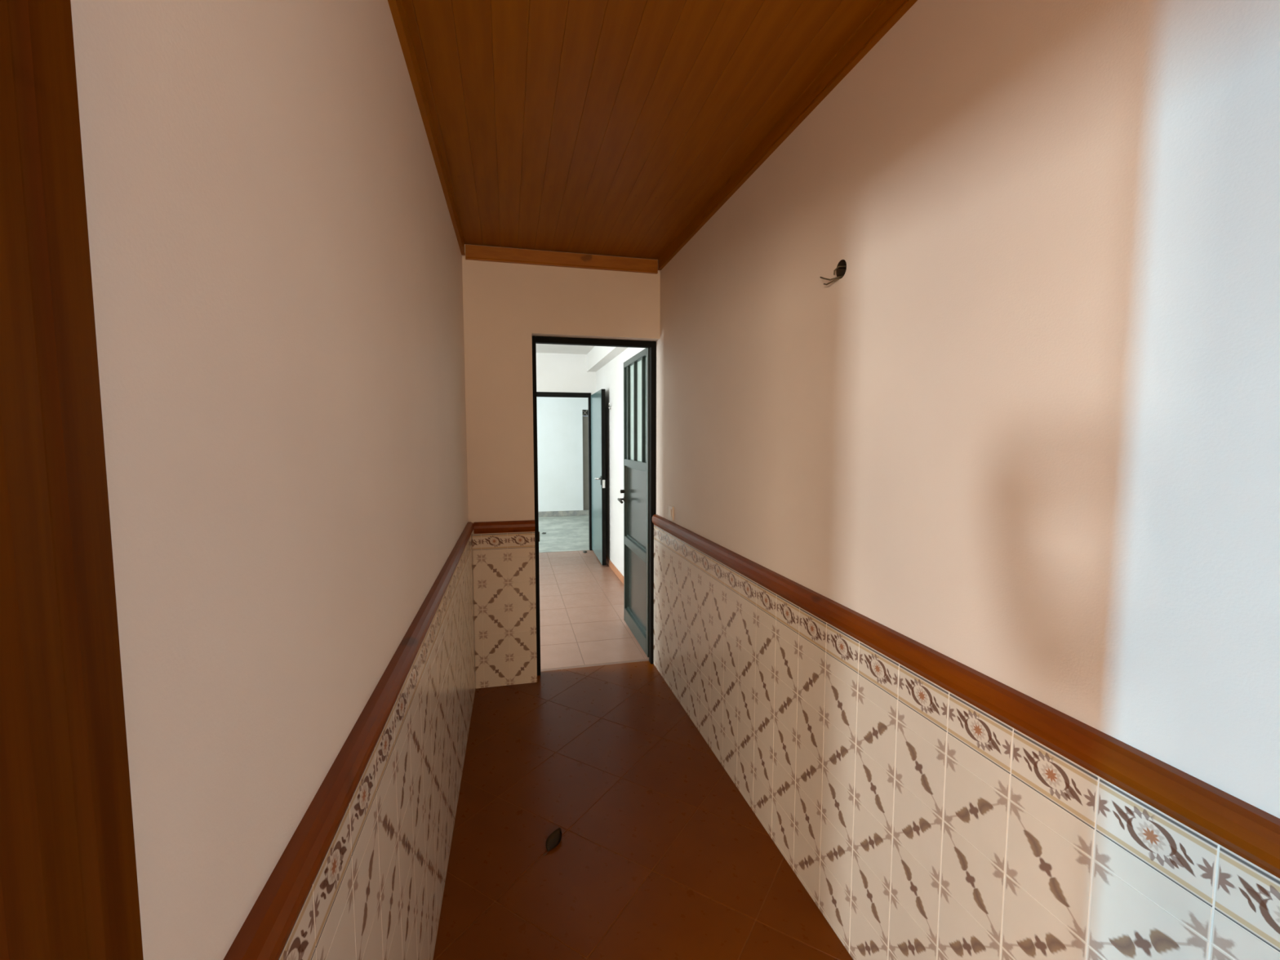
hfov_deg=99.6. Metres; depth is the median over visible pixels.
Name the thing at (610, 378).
wall
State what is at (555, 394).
door frame
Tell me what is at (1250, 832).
trim
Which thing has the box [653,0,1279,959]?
wall
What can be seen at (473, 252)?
trim
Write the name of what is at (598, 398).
door
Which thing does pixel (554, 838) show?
dry leaf
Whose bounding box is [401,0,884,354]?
ceiling
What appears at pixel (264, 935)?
trim
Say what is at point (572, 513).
baseboard
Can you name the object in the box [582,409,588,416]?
vent
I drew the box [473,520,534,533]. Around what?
trim
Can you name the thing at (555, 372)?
wall
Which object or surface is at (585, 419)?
door
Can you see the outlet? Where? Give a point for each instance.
(841, 268)
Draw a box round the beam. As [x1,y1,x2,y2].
[586,346,627,372]
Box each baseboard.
[537,510,588,516]
[605,555,623,584]
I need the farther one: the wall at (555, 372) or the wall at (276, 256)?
the wall at (555, 372)
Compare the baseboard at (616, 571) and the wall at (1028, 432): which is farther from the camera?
the baseboard at (616, 571)
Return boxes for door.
[582,409,588,510]
[591,388,606,565]
[617,347,649,657]
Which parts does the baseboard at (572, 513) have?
skirting stone, skirting stone, skirting stone, skirting stone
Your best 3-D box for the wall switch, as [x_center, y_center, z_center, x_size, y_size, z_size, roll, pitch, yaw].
[0.177,0.188,3.097,0.014,0.080,0.080,-1,5,-14]
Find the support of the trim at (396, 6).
attached to the wall at (276, 256)
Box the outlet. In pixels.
[819,259,846,284]
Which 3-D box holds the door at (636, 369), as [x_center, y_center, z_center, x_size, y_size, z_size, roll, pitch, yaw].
[-0.046,0.135,3.822,0.094,2.006,0.763,-1,5,-14]
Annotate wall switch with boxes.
[668,505,674,520]
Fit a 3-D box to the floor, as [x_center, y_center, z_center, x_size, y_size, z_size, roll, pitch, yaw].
[-0.509,1.240,3.471,5.400,0.100,13.420,-1,5,-14]
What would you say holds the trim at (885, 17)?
attached to the wall at (1028, 432)
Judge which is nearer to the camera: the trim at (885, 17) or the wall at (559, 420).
the trim at (885, 17)
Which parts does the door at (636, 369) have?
handle, rail, rail, rail, rail, panel, panel, pane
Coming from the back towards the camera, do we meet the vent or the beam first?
the vent
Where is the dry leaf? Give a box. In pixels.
[543,827,561,856]
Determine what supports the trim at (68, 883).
attached to the wall at (276, 256)
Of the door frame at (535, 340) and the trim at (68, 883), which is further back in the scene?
the door frame at (535, 340)
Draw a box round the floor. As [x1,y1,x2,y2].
[432,515,853,959]
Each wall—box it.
[70,0,475,959]
[462,244,660,688]
[536,352,595,550]
[536,396,587,511]
[595,347,645,575]
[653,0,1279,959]
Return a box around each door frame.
[532,336,656,675]
[536,391,591,550]
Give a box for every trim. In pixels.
[0,0,143,959]
[223,521,474,959]
[387,0,465,255]
[465,244,657,274]
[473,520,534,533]
[652,514,1279,878]
[657,0,917,270]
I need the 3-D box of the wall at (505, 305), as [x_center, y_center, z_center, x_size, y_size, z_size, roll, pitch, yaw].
[-0.521,-0.078,3.232,1.290,2.565,0.150,-1,5,-14]

